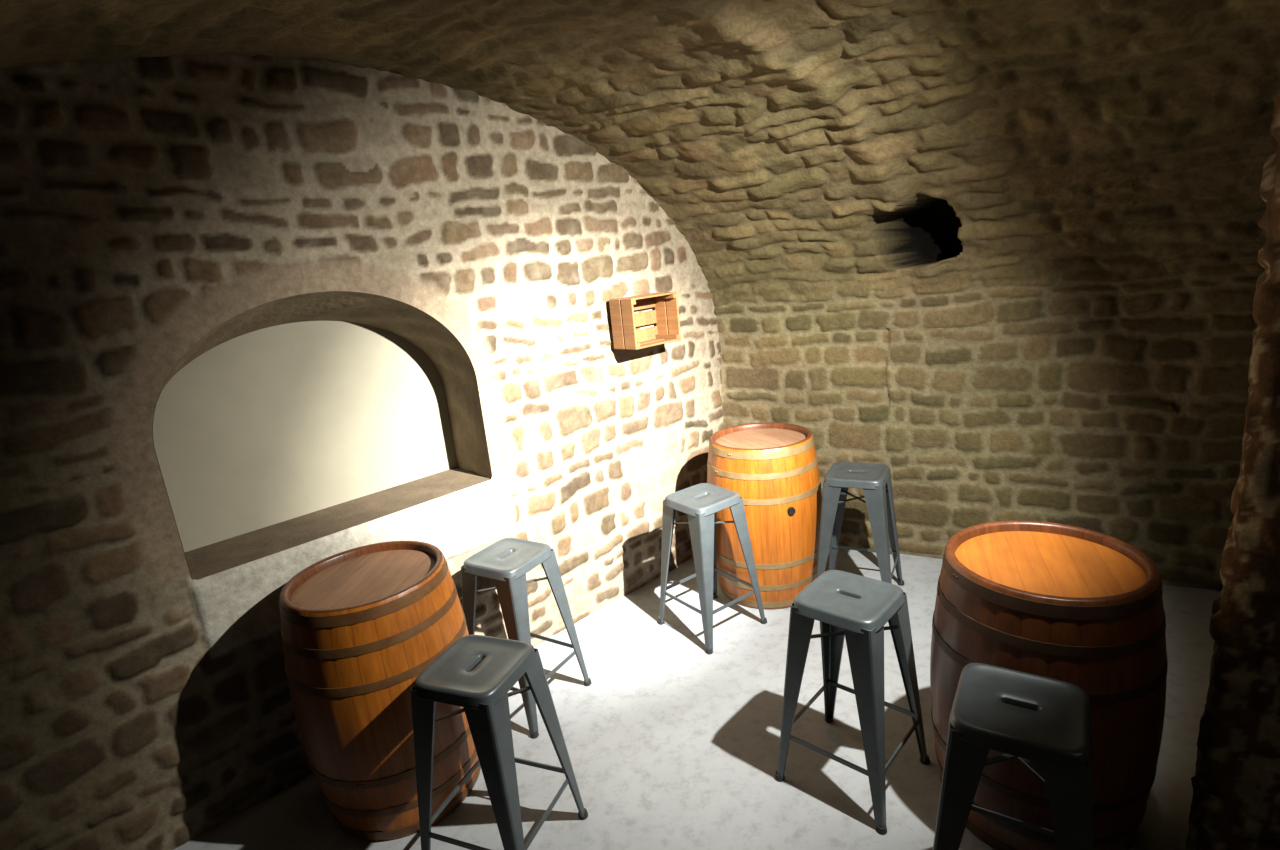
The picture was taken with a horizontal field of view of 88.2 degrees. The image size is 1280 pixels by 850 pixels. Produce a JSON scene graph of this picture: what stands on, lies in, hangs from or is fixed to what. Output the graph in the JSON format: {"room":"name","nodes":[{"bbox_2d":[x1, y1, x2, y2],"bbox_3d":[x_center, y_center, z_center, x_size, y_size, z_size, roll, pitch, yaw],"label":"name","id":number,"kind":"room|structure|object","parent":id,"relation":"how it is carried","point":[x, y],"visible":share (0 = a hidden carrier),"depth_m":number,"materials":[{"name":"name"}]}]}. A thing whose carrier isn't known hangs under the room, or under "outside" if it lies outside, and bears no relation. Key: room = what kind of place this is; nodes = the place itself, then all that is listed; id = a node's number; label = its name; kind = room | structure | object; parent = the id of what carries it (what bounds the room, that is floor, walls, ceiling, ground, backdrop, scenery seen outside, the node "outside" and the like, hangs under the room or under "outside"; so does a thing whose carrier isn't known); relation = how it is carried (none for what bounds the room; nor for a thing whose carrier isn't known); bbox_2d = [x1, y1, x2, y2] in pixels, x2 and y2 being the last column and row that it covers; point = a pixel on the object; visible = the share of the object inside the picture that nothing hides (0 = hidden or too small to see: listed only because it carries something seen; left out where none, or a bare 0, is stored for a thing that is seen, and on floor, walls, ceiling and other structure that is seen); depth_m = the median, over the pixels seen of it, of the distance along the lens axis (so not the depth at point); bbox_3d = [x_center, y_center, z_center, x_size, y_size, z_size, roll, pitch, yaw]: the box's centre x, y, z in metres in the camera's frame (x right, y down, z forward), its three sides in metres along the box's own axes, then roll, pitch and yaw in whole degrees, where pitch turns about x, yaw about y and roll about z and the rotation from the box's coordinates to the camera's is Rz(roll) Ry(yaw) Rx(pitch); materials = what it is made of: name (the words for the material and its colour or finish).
{"room":"wine cellar","nodes":[
{"label":"wine cellar","id":0,"kind":"room"},
{"bbox_2d":[153,291,492,580],"bbox_3d":[-1.380,-0.070,2.908,1.322,1.004,0.352,-19,19,-42],"label":"wall niche","id":1,"kind":"object","parent":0,"point":[296,420],"visible":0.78,"depth_m":2.99,"materials":[{"name":"paint"}]},
{"bbox_2d":[0,54,725,849],"bbox_3d":[-1.078,-0.142,2.937,5.140,3.162,0.034,-19,19,-42],"label":"wall","id":2,"kind":"structure","parent":0,"point":[148,204],"depth_m":2.51,"materials":[{"name":"beige stone"}]},
{"bbox_2d":[609,292,680,349],"bbox_3d":[0.033,-0.603,3.799,0.373,0.280,0.184,-19,19,-42],"label":"wooden crate","id":3,"kind":"object","parent":2,"relation":"attached to","point":[665,315],"visible":1,"depth_m":3.85,"materials":[{"name":"brown wood"}]},
{"bbox_2d":[0,0,1279,335],"bbox_3d":[0.943,-0.695,1.627,6.038,1.470,4.698,-19,19,-42],"label":"ceiling","id":4,"kind":"structure","parent":0,"point":[823,165],"depth_m":2.90,"materials":[{"name":"beige stone"}]},
{"bbox_2d":[174,547,1220,849],"bbox_3d":[1.172,1.416,2.156,6.450,0.005,4.800,-19,19,-42],"label":"floor","id":5,"kind":"structure","parent":0,"point":[672,744],"depth_m":2.73,"materials":[{"name":"concrete"}]},
{"bbox_2d":[279,540,480,840],"bbox_3d":[-1.002,1.021,2.633,0.671,0.956,0.679,-3,14,10],"label":"wine barrel","id":6,"kind":"object","parent":5,"relation":"on","point":[359,625],"visible":0.9,"depth_m":2.36,"materials":[{"name":"brown wood"}]},
{"bbox_2d":[410,635,587,849],"bbox_3d":[-0.511,1.156,2.289,0.442,0.760,0.441,0,15,22],"label":"metal stool","id":7,"kind":"object","parent":5,"relation":"on","point":[476,674],"visible":1,"depth_m":2.14,"materials":[{"name":"grey paint"}]},
{"bbox_2d":[461,538,591,737],"bbox_3d":[-0.572,0.954,3.118,0.442,0.760,0.441,3,17,32],"label":"metal stool","id":8,"kind":"object","parent":5,"relation":"on","point":[507,561],"visible":0.94,"depth_m":2.97,"materials":[{"name":"grey paint"}]},
{"bbox_2d":[658,483,766,653],"bbox_3d":[0.366,0.738,3.604,0.441,0.760,0.442,-15,17,-34],"label":"metal stool","id":9,"kind":"object","parent":5,"relation":"on","point":[701,502],"visible":1,"depth_m":3.47,"materials":[{"name":"grey paint"}]},
{"bbox_2d":[707,422,821,608],"bbox_3d":[0.742,0.521,3.927,0.671,0.956,0.679,-11,15,-19],"label":"wine barrel","id":10,"kind":"object","parent":5,"relation":"on","point":[773,467],"visible":0.8,"depth_m":3.66,"materials":[{"name":"brown wood"}]},
{"bbox_2d":[775,570,929,834],"bbox_3d":[0.792,0.976,2.483,0.441,0.760,0.442,7,19,42],"label":"metal stool","id":11,"kind":"object","parent":5,"relation":"on","point":[855,608],"visible":1,"depth_m":2.38,"materials":[{"name":"grey paint"}]},
{"bbox_2d":[816,462,903,585],"bbox_3d":[1.233,0.619,3.730,0.441,0.760,0.442,2,16,28],"label":"metal stool","id":12,"kind":"object","parent":5,"relation":"on","point":[875,481],"visible":0.95,"depth_m":3.61,"materials":[{"name":"grey paint"}]},
{"bbox_2d":[933,663,1093,849],"bbox_3d":[1.052,1.108,1.852,0.441,0.760,0.442,4,17,33],"label":"metal stool","id":13,"kind":"object","parent":5,"relation":"on","point":[1047,721],"visible":1,"depth_m":1.72,"materials":[{"name":"grey paint"}]},
{"bbox_2d":[930,520,1167,849],"bbox_3d":[1.351,0.882,2.238,0.671,0.956,0.679,0,15,21],"label":"wine barrel","id":14,"kind":"object","parent":5,"relation":"on","point":[1081,607],"visible":0.74,"depth_m":2.00,"materials":[{"name":"brown wood"}]},
{"bbox_2d":[719,317,1257,590],"bbox_3d":[2.705,0.170,3.502,4.927,1.450,0.059,2,16,29],"label":"wall","id":15,"kind":"structure","parent":0,"point":[1131,432],"depth_m":3.72,"materials":[{"name":"beige stone"}]},
{"bbox_2d":[1185,90,1279,849],"bbox_3d":[2.319,-0.240,2.317,0.920,2.990,2.795,1,16,25],"label":"wall pier","id":16,"kind":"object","parent":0,"point":[1235,804],"visible":1,"depth_m":1.73,"materials":[{"name":"brown stone"}]}
]}

